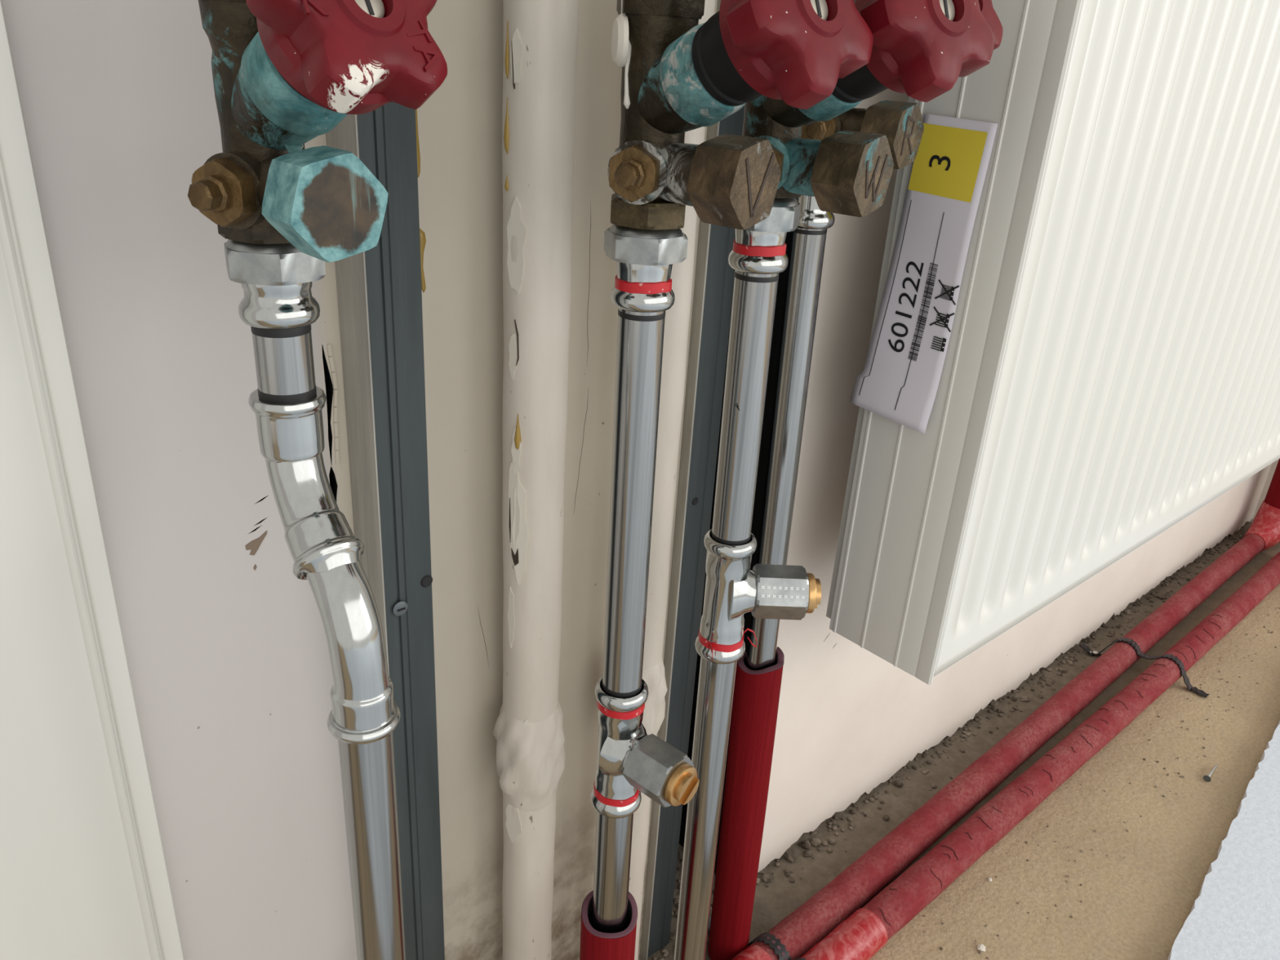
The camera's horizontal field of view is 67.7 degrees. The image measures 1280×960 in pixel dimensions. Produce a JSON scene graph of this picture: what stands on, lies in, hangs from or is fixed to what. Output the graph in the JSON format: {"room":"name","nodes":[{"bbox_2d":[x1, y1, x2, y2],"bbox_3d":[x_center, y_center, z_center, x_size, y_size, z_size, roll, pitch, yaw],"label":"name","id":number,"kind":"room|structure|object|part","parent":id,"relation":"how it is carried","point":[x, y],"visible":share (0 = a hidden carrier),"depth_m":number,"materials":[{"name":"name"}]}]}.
{"room":"room under renovation","nodes":[
{"label":"room under renovation","id":0,"kind":"room"},
{"bbox_2d":[1,0,1271,959],"bbox_3d":[-0.124,-0.645,0.302,3.480,2.400,0.151,-17,31,-38],"label":"wall","id":1,"kind":"structure","parent":0,"point":[227,652],"depth_m":0.51,"materials":[{"name":"paint"}]},
{"bbox_2d":[0,0,184,959],"bbox_3d":[-0.242,-0.475,0.149,0.116,2.200,0.018,-17,31,-38],"label":"trim","id":2,"kind":"structure","parent":1,"relation":"attached to","point":[84,873],"depth_m":0.41,"materials":[{"name":"grey"}]},
{"bbox_2d":[325,102,444,959],"bbox_3d":[-0.084,-0.605,0.227,0.044,2.368,0.033,-17,31,-38],"label":"stud","id":3,"kind":"object","parent":1,"relation":"attached to","point":[380,292],"visible":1,"depth_m":0.48,"materials":[{"name":"black metal"}]},
{"bbox_2d":[415,109,420,177],"bbox_3d":[-0.106,-0.166,0.452,0.003,0.044,0.002,-17,31,-38],"label":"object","id":4,"kind":"object","parent":1,"relation":"attached to","point":[416,121],"visible":0.38,"depth_m":0.46,"materials":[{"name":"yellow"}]},
{"bbox_2d":[419,228,426,292],"bbox_3d":[-0.109,-0.110,0.477,0.004,0.032,0.002,-17,31,-38],"label":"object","id":5,"kind":"object","parent":1,"relation":"attached to","point":[422,235],"visible":0.72,"depth_m":0.47,"materials":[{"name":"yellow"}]},
{"bbox_2d":[640,0,744,959],"bbox_3d":[0.083,-0.658,0.381,0.032,2.376,0.008,-17,31,-38],"label":"stud","id":6,"kind":"object","parent":1,"relation":"attached to","point":[714,276],"visible":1,"depth_m":0.68,"materials":[{"name":"black metal"}]},
{"bbox_2d":[826,0,1279,684],"bbox_3d":[0.620,-0.281,0.992,1.165,0.604,0.148,-17,31,-38],"label":"panel radiator","id":7,"kind":"object","parent":1,"relation":"attached to","point":[1110,373],"visible":1,"depth_m":0.69,"materials":[{"name":"white metal"}]},
{"bbox_3d":[0.604,-0.288,1.009,1.152,0.591,0.010,-17,31,-38],"label":"panel","id":8,"kind":"part","parent":7,"relation":"part of","materials":[{"name":"white metal"}]},
{"bbox_2d":[849,113,998,433],"bbox_3d":[0.182,-0.133,0.630,0.007,0.201,0.069,-18,32,-39],"label":"label","id":9,"kind":"object","parent":7,"relation":"attached to","point":[899,381],"visible":1,"depth_m":0.63,"materials":[{"name":"white plastic"},{"name":"yellow plastic"},{"name":"black ink"}]},
{"bbox_2d":[679,231,791,875],"bbox_3d":[0.079,-0.707,0.470,0.098,2.400,0.150,-17,31,-38],"label":"wall","id":10,"kind":"structure","parent":0,"point":[755,529],"depth_m":0.78,"materials":[{"name":"black"}]},
{"bbox_2d":[640,521,1279,959],"bbox_3d":[1.062,0.879,0.003,4.200,0.002,3.150,-17,31,-38],"label":"floor","id":11,"kind":"structure","parent":0,"point":[1135,906],"depth_m":1.05,"materials":[{"name":"concrete"}]},
{"bbox_2d":[223,239,405,959],"bbox_3d":[-0.143,0.221,0.481,0.038,0.673,0.083,-17,31,-38],"label":"steel riser","id":12,"kind":"object","parent":11,"relation":"on","point":[279,307],"visible":0.99,"depth_m":0.39,"materials":[{"name":"metal"}]},
{"bbox_2d":[238,281,319,329],"bbox_3d":[-0.140,-0.071,0.370,0.030,0.019,0.030,-17,31,-38],"label":"socket","id":13,"kind":"object","parent":12,"relation":"attached to","point":[264,305],"depth_m":0.36,"materials":[{"name":"metal"}]},
{"bbox_2d":[187,0,447,262],"bbox_3d":[-0.112,-0.162,0.300,0.103,0.178,0.062,16,27,26],"label":"shutoff valve","id":14,"kind":"object","parent":12,"relation":"on","point":[286,73],"visible":1,"depth_m":0.31,"materials":[{"name":"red metal"}]},
{"bbox_3d":[-0.090,-0.143,0.293,0.062,0.059,0.048,-17,31,-38],"label":"handle","id":15,"kind":"part","parent":14,"relation":"part of","materials":[{"name":"red plastic"}]},
{"bbox_2d":[493,0,579,959],"bbox_3d":[-0.020,-0.573,0.284,0.046,2.305,0.061,10,25,15],"label":"pipe","id":16,"kind":"object","parent":11,"relation":"on","point":[540,88],"visible":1,"depth_m":0.51,"materials":[{"name":"paint"}]},
{"bbox_2d":[504,174,508,191],"bbox_3d":[-0.064,-0.142,0.458,0.003,0.008,0.002,-17,31,-38],"label":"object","id":17,"kind":"object","parent":16,"relation":"attached to","point":[506,185],"visible":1,"depth_m":0.46,"materials":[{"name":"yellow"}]},
{"bbox_2d":[503,97,509,154],"bbox_3d":[-0.062,-0.166,0.448,0.003,0.025,0.003,-17,31,-38],"label":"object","id":18,"kind":"object","parent":16,"relation":"attached to","point":[506,135],"visible":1,"depth_m":0.45,"materials":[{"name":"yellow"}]},
{"bbox_2d":[504,21,509,79],"bbox_3d":[-0.060,-0.196,0.435,0.002,0.024,0.002,-17,31,-38],"label":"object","id":19,"kind":"object","parent":16,"relation":"attached to","point":[507,49],"visible":1,"depth_m":0.43,"materials":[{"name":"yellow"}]},
{"bbox_2d":[514,413,520,449],"bbox_3d":[-0.065,-0.025,0.504,0.004,0.021,0.004,-17,31,-38],"label":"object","id":20,"kind":"object","parent":16,"relation":"attached to","point":[517,434],"visible":1,"depth_m":0.50,"materials":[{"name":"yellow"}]},
{"bbox_2d":[579,890,637,959],"bbox_3d":[-0.025,0.382,0.655,0.038,0.244,0.036,-17,31,-38],"label":"insulation sleeve","id":21,"kind":"object","parent":11,"relation":"on","point":[595,944],"visible":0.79,"depth_m":0.60,"materials":[{"name":"red plastic"}]},
{"bbox_2d":[591,224,699,933],"bbox_3d":[-0.001,0.168,0.544,0.070,0.614,0.040,23,31,37],"label":"steel riser","id":22,"kind":"object","parent":11,"relation":"on","point":[631,762],"visible":0.98,"depth_m":0.50,"materials":[{"name":"metal"}]},
{"bbox_2d":[610,261,675,312],"bbox_3d":[0.002,-0.092,0.441,0.030,0.024,0.030,-17,31,-38],"label":"socket","id":23,"kind":"object","parent":22,"relation":"attached to","point":[640,286],"depth_m":0.43,"materials":[{"name":"metal"}]},
{"bbox_2d":[607,0,873,230],"bbox_3d":[0.032,-0.185,0.363,0.061,0.184,0.117,-17,31,-38],"label":"shutoff valve","id":24,"kind":"object","parent":22,"relation":"on","point":[680,75],"visible":1,"depth_m":0.38,"materials":[{"name":"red metal"}]},
{"bbox_3d":[0.055,-0.166,0.342,0.061,0.060,0.045,-17,31,-38],"label":"handle","id":25,"kind":"part","parent":24,"relation":"part of","materials":[{"name":"red plastic"}]},
{"bbox_2d":[628,0,715,959],"bbox_3d":[0.037,-0.506,0.370,0.046,2.120,0.048,2,24,-3],"label":"pipe","id":26,"kind":"object","parent":11,"relation":"on","point":[677,317],"visible":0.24,"depth_m":0.59,"materials":[{"name":"paint"}]},
{"bbox_2d":[707,646,784,959],"bbox_3d":[0.086,0.280,0.798,0.043,0.327,0.036,-17,31,-38],"label":"insulation sleeve","id":27,"kind":"object","parent":11,"relation":"on","point":[756,696],"visible":0.94,"depth_m":0.77,"materials":[{"name":"red plastic"}]},
{"bbox_2d":[673,198,821,959],"bbox_3d":[0.060,0.166,0.605,0.077,0.673,0.038,1,24,-7],"label":"steel riser","id":28,"kind":"object","parent":11,"relation":"on","point":[732,590],"visible":0.93,"depth_m":0.55,"materials":[{"name":"metal"}]},
{"bbox_2d":[728,228,787,274],"bbox_3d":[0.060,-0.117,0.477,0.030,0.023,0.030,-17,31,-38],"label":"socket","id":29,"kind":"object","parent":28,"relation":"attached to","point":[755,251],"depth_m":0.47,"materials":[{"name":"metal"}]},
{"bbox_2d":[742,0,995,217],"bbox_3d":[0.090,-0.203,0.400,0.064,0.178,0.122,-12,28,-31],"label":"shutoff valve","id":30,"kind":"object","parent":28,"relation":"on","point":[921,49],"visible":0.61,"depth_m":0.40,"materials":[{"name":"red metal"}]},
{"bbox_3d":[0.109,-0.181,0.373,0.060,0.061,0.044,-17,31,-38],"label":"handle","id":31,"kind":"part","parent":30,"relation":"part of","materials":[{"name":"red plastic"}]},
{"bbox_2d":[707,915,805,959],"bbox_3d":[0.119,0.424,0.843,0.160,0.039,0.018,23,31,37],"label":"strap","id":32,"kind":"object","parent":11,"relation":"on","point":[779,948],"visible":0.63,"depth_m":0.84,"materials":[{"name":"black"}]},
{"bbox_2d":[745,195,835,670],"bbox_3d":[0.093,0.101,0.714,0.041,0.671,0.030,-17,31,-38],"label":"steel riser","id":33,"kind":"object","parent":11,"relation":"on","point":[807,241],"visible":0.49,"depth_m":0.63,"materials":[{"name":"metal"}]},
{"bbox_2d":[795,195,835,229],"bbox_3d":[0.107,-0.181,0.585,0.030,0.050,0.030,-17,31,-38],"label":"socket","id":34,"kind":"object","parent":33,"relation":"attached to","point":[811,217],"depth_m":0.58,"materials":[{"name":"metal"}]},
{"bbox_2d":[801,0,1003,168],"bbox_3d":[0.136,-0.261,0.512,0.061,0.178,0.117,-17,31,-38],"label":"shutoff valve","id":35,"kind":"object","parent":33,"relation":"attached to","point":[902,122],"visible":0.16,"depth_m":0.54,"materials":[{"name":"gold metal"}]},
{"bbox_3d":[0.159,-0.242,0.491,0.060,0.060,0.045,-17,31,-38],"label":"handle","id":36,"kind":"part","parent":35,"relation":"part of","materials":[{"name":"red plastic"}]},
{"bbox_2d":[653,526,1248,959],"bbox_3d":[0.519,0.257,1.322,1.587,0.008,0.144,-17,31,-38],"label":"rubble","id":37,"kind":"object","parent":11,"relation":"on","point":[815,842],"visible":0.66,"depth_m":1.16,"materials":[{"name":"grey concrete"}]},
{"bbox_2d":[977,943,985,951],"bbox_3d":[0.319,0.436,0.890,0.008,0.004,0.008,17,27,28],"label":"crumb","id":38,"kind":"object","parent":11,"relation":"on","point":[981,947],"visible":1,"depth_m":0.89,"materials":[{"name":"beige paint"}]},
{"bbox_2d":[731,533,1264,959],"bbox_3d":[0.573,0.277,1.244,1.399,0.037,0.040,-18,32,-39],"label":"insulated pipe","id":39,"kind":"object","parent":11,"relation":"on","point":[862,880],"visible":0.98,"depth_m":1.06,"materials":[{"name":"red plastic"}]},
{"bbox_2d":[800,551,1279,959],"bbox_3d":[0.614,0.290,1.218,1.420,0.038,0.040,-17,31,-39],"label":"insulated pipe","id":40,"kind":"object","parent":11,"relation":"on","point":[868,930],"visible":1,"depth_m":1.04,"materials":[{"name":"red plastic"}]},
{"bbox_2d":[924,607,1279,959],"bbox_3d":[0.652,0.337,1.163,1.134,0.002,0.101,-17,31,-38],"label":"crumbs","id":41,"kind":"object","parent":11,"relation":"on","point":[1183,776],"depth_m":1.11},
{"bbox_2d":[1080,637,1208,698],"bbox_3d":[0.700,0.249,1.321,0.166,0.038,0.026,20,29,33],"label":"strap","id":42,"kind":"object","parent":11,"relation":"on","point":[1134,644],"visible":1,"depth_m":1.31,"materials":[{"name":"black metal"}]},
{"bbox_2d":[1203,763,1217,782],"bbox_3d":[0.681,0.347,1.135,0.037,0.008,0.008,-17,31,-38],"label":"screw","id":43,"kind":"object","parent":11,"relation":"on","point":[1206,778],"visible":1,"depth_m":1.13,"materials":[{"name":"grey metal"}]},
{"bbox_2d":[1167,720,1279,959],"bbox_3d":[0.858,0.995,-0.313,3.250,0.018,2.713,-17,31,-38],"label":"board","id":44,"kind":"object","parent":11,"relation":"on","point":[1234,914],"visible":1,"depth_m":0.95,"materials":[{"name":"white"}]},
{"bbox_2d":[1244,457,1279,551],"bbox_3d":[1.159,-0.427,1.480,0.097,1.201,0.060,-17,31,-38],"label":"insulated riser","id":45,"kind":"object","parent":11,"relation":"on","point":[1265,524],"visible":0.81,"depth_m":1.69,"materials":[{"name":"red plastic"}]},
{"bbox_2d":[1249,458,1279,522],"bbox_3d":[1.439,-0.951,1.215,0.140,2.400,0.770,-17,31,-38],"label":"wall","id":46,"kind":"structure","parent":0,"point":[1272,470],"depth_m":1.78,"materials":[{"name":"paint"}]}
]}

